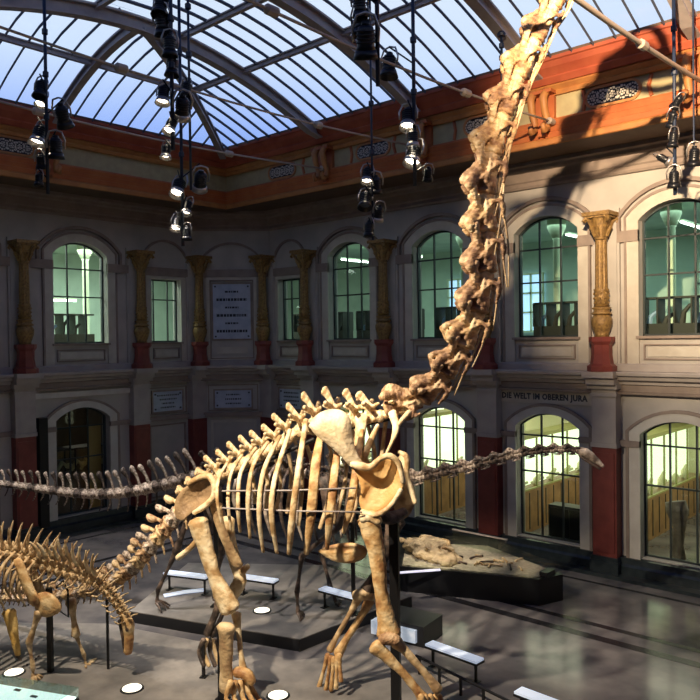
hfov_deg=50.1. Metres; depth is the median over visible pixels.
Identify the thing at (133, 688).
disc
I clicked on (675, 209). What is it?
pillar
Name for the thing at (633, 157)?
trim
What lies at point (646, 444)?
window
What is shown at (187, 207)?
spotlight
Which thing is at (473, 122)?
air vent
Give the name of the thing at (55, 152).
spotlight
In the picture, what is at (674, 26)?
lamp pole
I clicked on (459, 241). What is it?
pillar
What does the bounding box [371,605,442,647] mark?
case
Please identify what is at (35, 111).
rod
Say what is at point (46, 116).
lamp pole
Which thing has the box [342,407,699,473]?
wall
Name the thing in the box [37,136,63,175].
bracket
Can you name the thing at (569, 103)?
trim
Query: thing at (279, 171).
air vent
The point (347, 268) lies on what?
window
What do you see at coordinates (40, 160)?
spotlight
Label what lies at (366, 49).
spotlight
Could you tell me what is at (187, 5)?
lamp pole
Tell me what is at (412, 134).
spotlight
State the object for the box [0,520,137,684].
skeleton
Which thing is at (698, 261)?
window
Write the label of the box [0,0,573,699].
skeleton
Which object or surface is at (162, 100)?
spotlight
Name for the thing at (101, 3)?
purlin
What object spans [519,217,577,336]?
window
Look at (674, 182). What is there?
spotlight
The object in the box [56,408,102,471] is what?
wall
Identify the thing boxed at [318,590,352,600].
information panel
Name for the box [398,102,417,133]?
spotlight
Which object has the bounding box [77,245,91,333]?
pillar
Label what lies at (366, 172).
spotlight
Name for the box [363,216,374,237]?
spotlight
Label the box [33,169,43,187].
spotlight
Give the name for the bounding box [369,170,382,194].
spotlight
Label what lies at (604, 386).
trim
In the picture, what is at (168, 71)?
spotlight
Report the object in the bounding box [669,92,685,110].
spotlight
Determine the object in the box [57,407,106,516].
window
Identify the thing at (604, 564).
trim
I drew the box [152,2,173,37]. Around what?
spotlight
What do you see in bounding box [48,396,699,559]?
trim
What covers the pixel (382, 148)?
air vent
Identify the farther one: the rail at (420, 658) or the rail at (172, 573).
the rail at (172, 573)
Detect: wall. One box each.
[0,209,191,529]
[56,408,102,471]
[192,231,269,489]
[269,165,699,569]
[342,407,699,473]
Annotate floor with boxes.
[0,506,699,699]
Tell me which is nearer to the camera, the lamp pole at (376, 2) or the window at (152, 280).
the lamp pole at (376, 2)
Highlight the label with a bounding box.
[163,588,203,596]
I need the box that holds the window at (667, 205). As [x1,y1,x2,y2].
[642,199,699,335]
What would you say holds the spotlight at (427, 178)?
attached to the lamp pole at (413, 37)
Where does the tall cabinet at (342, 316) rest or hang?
on the floor
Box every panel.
[89,425,101,507]
[501,390,591,405]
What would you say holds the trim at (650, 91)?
attached to the wall
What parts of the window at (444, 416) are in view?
case frame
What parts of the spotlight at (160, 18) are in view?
lamp shade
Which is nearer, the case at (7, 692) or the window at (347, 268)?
the case at (7, 692)
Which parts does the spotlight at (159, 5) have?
lamp shade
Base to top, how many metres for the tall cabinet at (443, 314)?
2.180 m
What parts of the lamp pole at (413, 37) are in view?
clamp arm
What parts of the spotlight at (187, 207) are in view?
lamp shade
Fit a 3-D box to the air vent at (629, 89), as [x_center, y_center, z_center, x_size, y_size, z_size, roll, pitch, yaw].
[6.147,-6.000,17.523,1.360,0.520,0.070,0,1,42]
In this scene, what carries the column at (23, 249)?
on the trim at (681, 379)
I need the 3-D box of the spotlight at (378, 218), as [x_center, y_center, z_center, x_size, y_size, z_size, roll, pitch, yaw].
[0.628,-3.038,16.546,0.314,0.486,0.370,-1,1,-12]
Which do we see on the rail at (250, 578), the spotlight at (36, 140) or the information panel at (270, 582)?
the information panel at (270, 582)
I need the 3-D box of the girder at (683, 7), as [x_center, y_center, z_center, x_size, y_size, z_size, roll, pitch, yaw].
[3.097,-7.399,11.231,0.260,1.810,12.800,0,1,42]
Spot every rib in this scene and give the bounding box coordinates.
[52,29,136,123]
[142,27,225,158]
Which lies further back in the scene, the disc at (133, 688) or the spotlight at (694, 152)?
the spotlight at (694, 152)
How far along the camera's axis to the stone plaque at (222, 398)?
28.57 m
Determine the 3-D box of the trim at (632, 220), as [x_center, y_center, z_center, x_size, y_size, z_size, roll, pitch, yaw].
[1.160,0.697,21.651,29.748,9.320,11.819,-1,1,12]
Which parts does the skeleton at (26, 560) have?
shoulder blade, shoulder blade, support post, support post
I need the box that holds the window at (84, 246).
[53,243,103,343]
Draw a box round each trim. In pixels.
[0,14,699,168]
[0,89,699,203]
[0,115,699,212]
[0,130,699,230]
[0,229,640,447]
[0,359,699,373]
[0,365,699,386]
[0,374,699,397]
[3,68,684,191]
[6,208,621,367]
[9,364,621,448]
[11,417,621,558]
[14,492,621,574]
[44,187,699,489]
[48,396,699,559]
[301,73,653,173]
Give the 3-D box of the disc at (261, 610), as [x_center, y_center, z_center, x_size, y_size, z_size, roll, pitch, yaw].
[-1.961,5.803,16.678,0.420,0.026,0.420,0,1,42]
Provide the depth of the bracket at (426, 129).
20.85 m
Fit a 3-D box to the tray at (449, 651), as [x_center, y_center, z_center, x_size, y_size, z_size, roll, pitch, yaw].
[1.941,5.683,13.999,1.200,0.040,0.260,0,1,45]
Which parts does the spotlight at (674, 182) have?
lamp shade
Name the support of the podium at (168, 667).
on the floor
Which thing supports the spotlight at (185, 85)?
attached to the lamp pole at (187, 5)
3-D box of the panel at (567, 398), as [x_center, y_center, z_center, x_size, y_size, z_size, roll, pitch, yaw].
[5.440,1.333,21.043,3.040,0.330,0.050,0,1,42]
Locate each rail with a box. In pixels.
[162,570,208,595]
[241,574,278,599]
[318,586,354,616]
[415,654,508,699]
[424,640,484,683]
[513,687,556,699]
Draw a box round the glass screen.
[452,529,507,540]
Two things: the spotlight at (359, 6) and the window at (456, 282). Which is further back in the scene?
the window at (456, 282)
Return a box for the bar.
[36,388,129,398]
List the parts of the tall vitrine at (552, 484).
case frame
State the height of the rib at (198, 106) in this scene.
1.730 m
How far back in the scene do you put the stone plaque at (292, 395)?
27.96 m
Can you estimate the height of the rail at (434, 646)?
0.440 m
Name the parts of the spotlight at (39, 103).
lamp shade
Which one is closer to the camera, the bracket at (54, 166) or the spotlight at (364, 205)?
the spotlight at (364, 205)
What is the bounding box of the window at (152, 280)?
[151,279,176,341]
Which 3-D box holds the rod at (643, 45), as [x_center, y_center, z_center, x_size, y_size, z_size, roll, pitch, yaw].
[3.311,-5.368,11.095,0.170,0.357,13.205,0,1,42]
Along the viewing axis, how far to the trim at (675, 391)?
24.04 m
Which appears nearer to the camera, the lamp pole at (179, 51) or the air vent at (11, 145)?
the lamp pole at (179, 51)
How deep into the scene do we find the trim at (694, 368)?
24.02 m
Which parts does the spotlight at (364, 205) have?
lamp shade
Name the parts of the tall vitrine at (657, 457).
case frame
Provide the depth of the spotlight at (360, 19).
11.46 m
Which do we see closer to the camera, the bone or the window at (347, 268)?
the bone
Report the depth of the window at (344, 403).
26.39 m
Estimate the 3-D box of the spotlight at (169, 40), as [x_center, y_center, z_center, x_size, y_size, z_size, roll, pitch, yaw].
[-3.119,-5.310,12.958,0.279,0.491,0.284,0,1,23]
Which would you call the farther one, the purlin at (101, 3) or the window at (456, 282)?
the window at (456, 282)
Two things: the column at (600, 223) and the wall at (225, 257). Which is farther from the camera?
the wall at (225, 257)
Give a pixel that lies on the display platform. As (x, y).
(488, 573)
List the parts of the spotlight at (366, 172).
lamp shade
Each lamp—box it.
[54,298,76,301]
[340,257,367,262]
[565,232,576,237]
[679,219,699,228]
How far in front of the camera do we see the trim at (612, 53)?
21.12 m
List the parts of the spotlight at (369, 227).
lamp shade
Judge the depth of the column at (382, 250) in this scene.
24.23 m
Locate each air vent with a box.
[0,134,34,156]
[268,161,295,180]
[355,138,390,160]
[463,113,486,135]
[585,77,641,108]
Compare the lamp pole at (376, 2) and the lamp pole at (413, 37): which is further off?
the lamp pole at (413, 37)
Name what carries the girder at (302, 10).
attached to the wall
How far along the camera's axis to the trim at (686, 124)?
22.21 m
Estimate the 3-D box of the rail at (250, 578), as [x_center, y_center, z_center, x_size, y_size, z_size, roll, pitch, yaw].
[-2.157,5.582,17.635,0.983,0.440,0.260,0,1,25]
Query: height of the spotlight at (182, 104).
0.533 m
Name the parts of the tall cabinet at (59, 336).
case frame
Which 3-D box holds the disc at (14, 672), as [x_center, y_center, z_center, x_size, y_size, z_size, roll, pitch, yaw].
[-6.409,6.148,14.277,0.420,0.026,0.420,0,1,42]
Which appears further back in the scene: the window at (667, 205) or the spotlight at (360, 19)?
the window at (667, 205)
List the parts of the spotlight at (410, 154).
lamp shade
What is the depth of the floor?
16.35 m
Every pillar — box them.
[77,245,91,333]
[456,235,462,285]
[547,219,565,325]
[660,203,681,322]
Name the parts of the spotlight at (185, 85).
lamp shade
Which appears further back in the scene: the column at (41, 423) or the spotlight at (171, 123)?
the column at (41, 423)
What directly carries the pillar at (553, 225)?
on the floor
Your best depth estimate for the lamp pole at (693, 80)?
15.18 m
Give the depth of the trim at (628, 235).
25.96 m
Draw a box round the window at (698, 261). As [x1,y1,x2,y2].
[697,260,699,311]
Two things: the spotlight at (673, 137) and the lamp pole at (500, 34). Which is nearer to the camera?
the spotlight at (673, 137)
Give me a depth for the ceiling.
29.65 m
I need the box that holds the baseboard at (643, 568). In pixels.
[2,492,699,589]
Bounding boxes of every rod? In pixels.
[0,26,406,144]
[0,100,323,170]
[246,0,555,125]
[572,0,699,82]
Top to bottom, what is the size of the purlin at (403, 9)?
0.160 m
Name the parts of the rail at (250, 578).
leg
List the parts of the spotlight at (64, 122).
lamp shade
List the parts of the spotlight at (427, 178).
lamp shade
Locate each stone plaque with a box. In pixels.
[151,389,183,413]
[211,282,252,340]
[213,388,252,409]
[278,387,300,410]
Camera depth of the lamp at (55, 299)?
28.43 m
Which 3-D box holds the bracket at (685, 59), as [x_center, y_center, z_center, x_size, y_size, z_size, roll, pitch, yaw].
[7.433,-5.891,16.037,0.720,1.206,0.520,0,1,42]
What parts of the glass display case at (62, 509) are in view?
case frame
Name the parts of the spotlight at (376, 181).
lamp shade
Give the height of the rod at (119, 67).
0.345 m
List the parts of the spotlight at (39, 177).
lamp shade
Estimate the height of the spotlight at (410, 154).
0.624 m
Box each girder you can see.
[0,0,322,138]
[267,0,420,111]
[463,0,542,80]
[667,0,699,39]
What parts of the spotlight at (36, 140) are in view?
lamp shade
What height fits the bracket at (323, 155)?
1.206 m
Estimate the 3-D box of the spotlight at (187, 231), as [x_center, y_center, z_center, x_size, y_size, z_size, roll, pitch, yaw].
[-3.584,-2.612,16.448,0.240,0.405,0.234,-1,1,-4]
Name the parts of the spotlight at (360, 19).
lamp shade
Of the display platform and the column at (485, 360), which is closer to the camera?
the display platform
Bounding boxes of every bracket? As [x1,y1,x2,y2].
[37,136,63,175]
[310,144,334,182]
[416,119,432,162]
[527,87,555,137]
[677,50,699,105]
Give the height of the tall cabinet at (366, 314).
2.180 m
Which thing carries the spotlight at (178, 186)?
attached to the lamp pole at (179, 51)
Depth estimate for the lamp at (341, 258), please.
31.66 m
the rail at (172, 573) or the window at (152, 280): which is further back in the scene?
the window at (152, 280)
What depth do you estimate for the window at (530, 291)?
31.25 m
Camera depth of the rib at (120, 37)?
20.17 m
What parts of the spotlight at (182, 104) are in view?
lamp shade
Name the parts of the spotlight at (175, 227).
lamp shade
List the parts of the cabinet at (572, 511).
cabinet door, cabinet door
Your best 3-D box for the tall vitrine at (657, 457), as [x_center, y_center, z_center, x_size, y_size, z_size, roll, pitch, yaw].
[9.995,4.187,24.237,0.620,3.220,7.125,0,1,42]
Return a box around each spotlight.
[27,119,44,148]
[31,75,48,99]
[33,92,48,109]
[33,148,45,169]
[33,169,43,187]
[45,129,65,159]
[51,97,74,129]
[150,0,168,19]
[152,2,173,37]
[154,80,171,107]
[160,139,171,160]
[161,28,178,58]
[162,117,178,136]
[164,53,178,78]
[168,174,188,199]
[169,212,180,232]
[172,88,192,122]
[180,77,192,97]
[180,196,193,216]
[182,222,191,240]
[192,165,209,194]
[350,0,368,18]
[350,2,370,38]
[351,11,379,60]
[357,187,372,211]
[360,163,374,185]
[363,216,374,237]
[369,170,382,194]
[371,200,385,222]
[380,46,398,81]
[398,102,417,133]
[402,138,424,169]
[406,124,420,149]
[422,163,433,182]
[653,153,672,165]
[665,106,680,128]
[666,126,679,147]
[666,164,681,188]
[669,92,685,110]
[686,140,699,166]
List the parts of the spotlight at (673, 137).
lamp shade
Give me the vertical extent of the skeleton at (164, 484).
3.857 m
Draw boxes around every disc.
[2,668,25,677]
[120,683,143,693]
[252,607,270,613]
[266,690,289,699]
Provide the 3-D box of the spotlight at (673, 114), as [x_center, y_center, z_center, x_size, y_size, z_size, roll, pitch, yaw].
[6.266,-4.495,14.544,0.264,0.409,0.311,-1,1,8]
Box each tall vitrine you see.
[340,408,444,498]
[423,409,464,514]
[524,422,579,531]
[647,423,699,540]
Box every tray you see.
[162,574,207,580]
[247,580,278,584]
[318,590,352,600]
[424,646,484,666]
[513,693,528,699]
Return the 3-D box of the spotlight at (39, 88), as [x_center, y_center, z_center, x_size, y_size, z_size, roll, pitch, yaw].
[-6.203,-5.263,14.941,0.318,0.527,0.330,-2,1,-41]
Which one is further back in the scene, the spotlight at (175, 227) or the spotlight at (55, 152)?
the spotlight at (175, 227)
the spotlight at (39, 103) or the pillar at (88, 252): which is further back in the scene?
the pillar at (88, 252)
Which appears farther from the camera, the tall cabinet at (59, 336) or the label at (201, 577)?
the tall cabinet at (59, 336)
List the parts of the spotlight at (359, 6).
lamp shade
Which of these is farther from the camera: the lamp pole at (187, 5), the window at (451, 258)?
the window at (451, 258)
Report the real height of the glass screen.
0.450 m
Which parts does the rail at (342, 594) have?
leg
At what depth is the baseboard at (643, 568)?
21.71 m
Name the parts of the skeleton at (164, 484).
shoulder blade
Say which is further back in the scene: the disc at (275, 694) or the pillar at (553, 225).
the pillar at (553, 225)
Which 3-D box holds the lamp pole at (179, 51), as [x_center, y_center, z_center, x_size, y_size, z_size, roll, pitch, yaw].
[-3.611,-5.099,16.454,0.566,5.611,0.194,-1,1,2]
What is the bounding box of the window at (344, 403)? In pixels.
[336,403,370,503]
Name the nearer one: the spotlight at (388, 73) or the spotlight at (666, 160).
the spotlight at (388, 73)
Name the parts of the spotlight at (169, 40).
lamp shade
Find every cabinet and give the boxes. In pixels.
[54,314,94,341]
[293,312,353,338]
[356,309,424,337]
[436,306,460,336]
[533,301,577,334]
[548,501,579,540]
[646,295,699,333]
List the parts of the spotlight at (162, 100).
lamp shade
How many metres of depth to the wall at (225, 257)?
28.59 m
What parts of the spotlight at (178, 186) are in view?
lamp shade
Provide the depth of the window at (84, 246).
25.49 m
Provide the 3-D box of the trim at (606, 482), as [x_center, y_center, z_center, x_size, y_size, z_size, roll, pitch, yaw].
[0.086,4.161,15.428,26.545,2.910,15.715,0,1,42]
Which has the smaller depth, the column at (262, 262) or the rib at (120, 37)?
the rib at (120, 37)
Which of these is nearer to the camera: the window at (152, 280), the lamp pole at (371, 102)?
the lamp pole at (371, 102)
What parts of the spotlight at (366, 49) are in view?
lamp shade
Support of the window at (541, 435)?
in the wall at (611, 192)
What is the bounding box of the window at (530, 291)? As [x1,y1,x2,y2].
[523,272,544,332]
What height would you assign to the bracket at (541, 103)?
1.206 m
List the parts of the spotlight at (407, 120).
lamp shade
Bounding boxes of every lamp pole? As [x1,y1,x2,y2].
[37,0,62,193]
[162,0,181,149]
[175,0,199,245]
[185,0,191,189]
[364,0,377,239]
[365,0,380,86]
[388,0,427,185]
[497,30,505,80]
[665,0,677,194]
[692,0,694,144]
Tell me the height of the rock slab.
0.594 m
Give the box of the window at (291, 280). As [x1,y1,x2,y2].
[283,278,299,339]
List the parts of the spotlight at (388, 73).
lamp shade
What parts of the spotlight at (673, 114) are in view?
lamp shade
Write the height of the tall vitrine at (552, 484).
3.120 m
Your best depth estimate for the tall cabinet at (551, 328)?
22.80 m
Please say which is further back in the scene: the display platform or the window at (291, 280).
the window at (291, 280)
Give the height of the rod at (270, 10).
0.345 m
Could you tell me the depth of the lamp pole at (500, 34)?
16.96 m
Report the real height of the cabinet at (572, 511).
1.370 m
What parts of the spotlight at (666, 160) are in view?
lamp shade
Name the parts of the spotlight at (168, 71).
lamp shade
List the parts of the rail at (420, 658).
post, post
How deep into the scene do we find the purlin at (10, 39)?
19.74 m
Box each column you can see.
[7,239,39,373]
[36,417,49,528]
[126,249,154,368]
[185,255,211,365]
[248,254,274,364]
[289,249,316,365]
[367,238,397,366]
[466,231,499,369]
[581,209,618,371]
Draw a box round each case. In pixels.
[0,684,78,699]
[57,443,103,513]
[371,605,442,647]
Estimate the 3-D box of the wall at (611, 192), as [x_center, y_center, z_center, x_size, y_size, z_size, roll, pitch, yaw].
[6.758,0.253,20.161,25.926,11.300,0.450,0,1,42]
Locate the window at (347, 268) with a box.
[333,242,369,339]
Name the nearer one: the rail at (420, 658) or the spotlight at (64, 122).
the rail at (420, 658)
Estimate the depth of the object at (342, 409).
29.28 m
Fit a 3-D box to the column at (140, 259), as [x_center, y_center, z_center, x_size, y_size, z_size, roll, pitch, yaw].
[-7.350,-1.419,26.373,0.749,4.120,0.742,0,1,42]
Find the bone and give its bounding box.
[665,500,688,559]
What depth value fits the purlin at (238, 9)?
18.49 m
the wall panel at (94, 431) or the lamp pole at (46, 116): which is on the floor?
the wall panel at (94, 431)
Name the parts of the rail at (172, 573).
leg, leg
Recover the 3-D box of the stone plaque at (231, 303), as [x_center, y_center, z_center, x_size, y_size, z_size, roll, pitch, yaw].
[-4.504,-1.470,28.538,1.540,2.200,0.075,-1,1,-3]
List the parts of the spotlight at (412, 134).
lamp shade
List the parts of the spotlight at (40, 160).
lamp shade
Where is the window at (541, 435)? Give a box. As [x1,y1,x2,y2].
[520,414,579,543]
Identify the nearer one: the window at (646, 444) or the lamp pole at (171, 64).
the lamp pole at (171, 64)
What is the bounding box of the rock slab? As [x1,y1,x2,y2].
[400,534,462,566]
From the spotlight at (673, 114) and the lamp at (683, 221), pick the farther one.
the lamp at (683, 221)
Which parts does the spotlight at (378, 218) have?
lamp shade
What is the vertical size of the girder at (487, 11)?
1.810 m
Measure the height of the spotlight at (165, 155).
0.367 m
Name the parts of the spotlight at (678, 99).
lamp shade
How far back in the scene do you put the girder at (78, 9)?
18.94 m
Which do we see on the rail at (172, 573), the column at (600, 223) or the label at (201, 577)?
the label at (201, 577)
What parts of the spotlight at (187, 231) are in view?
lamp shade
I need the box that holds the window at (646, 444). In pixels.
[644,422,699,565]
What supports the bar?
attached to the wall at (168, 439)
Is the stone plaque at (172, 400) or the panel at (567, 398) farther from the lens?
the stone plaque at (172, 400)
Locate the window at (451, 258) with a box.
[417,231,459,338]
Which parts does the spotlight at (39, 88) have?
lamp shade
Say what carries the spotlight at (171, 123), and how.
attached to the lamp pole at (171, 64)
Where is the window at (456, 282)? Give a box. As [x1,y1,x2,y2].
[447,278,460,306]
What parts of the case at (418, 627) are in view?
lit panel, lit panel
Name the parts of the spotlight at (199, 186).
lamp shade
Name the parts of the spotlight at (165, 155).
lamp shade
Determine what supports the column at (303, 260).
on the trim at (681, 379)
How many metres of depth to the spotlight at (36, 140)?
15.02 m
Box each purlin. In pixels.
[0,32,178,89]
[94,0,115,9]
[162,0,266,48]
[192,0,440,93]
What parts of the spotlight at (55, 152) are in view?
lamp shade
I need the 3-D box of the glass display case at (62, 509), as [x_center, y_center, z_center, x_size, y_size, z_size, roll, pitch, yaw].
[-9.888,4.735,26.545,0.800,2.600,2.650,0,1,42]
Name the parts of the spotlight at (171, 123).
lamp shade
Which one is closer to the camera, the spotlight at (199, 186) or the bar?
the spotlight at (199, 186)
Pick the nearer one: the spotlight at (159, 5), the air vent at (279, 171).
the spotlight at (159, 5)
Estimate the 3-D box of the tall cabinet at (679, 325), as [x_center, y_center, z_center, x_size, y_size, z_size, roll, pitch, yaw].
[9.322,-0.374,20.222,2.740,2.180,0.600,0,1,42]
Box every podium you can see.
[0,622,501,699]
[130,563,411,651]
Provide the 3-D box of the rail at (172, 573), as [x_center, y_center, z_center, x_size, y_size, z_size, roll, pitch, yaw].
[-3.925,5.601,18.011,1.205,0.440,0.260,0,1,21]
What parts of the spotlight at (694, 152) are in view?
lamp shade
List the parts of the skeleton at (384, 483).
hip blade, support post, knee knob, brace rod, brace rod, spine rail, shoulder blade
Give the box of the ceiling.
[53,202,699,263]
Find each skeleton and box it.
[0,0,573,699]
[0,442,603,620]
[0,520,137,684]
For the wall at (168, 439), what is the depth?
25.88 m
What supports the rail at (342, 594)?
on the podium at (282, 628)
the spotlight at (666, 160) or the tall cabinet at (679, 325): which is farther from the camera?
the tall cabinet at (679, 325)

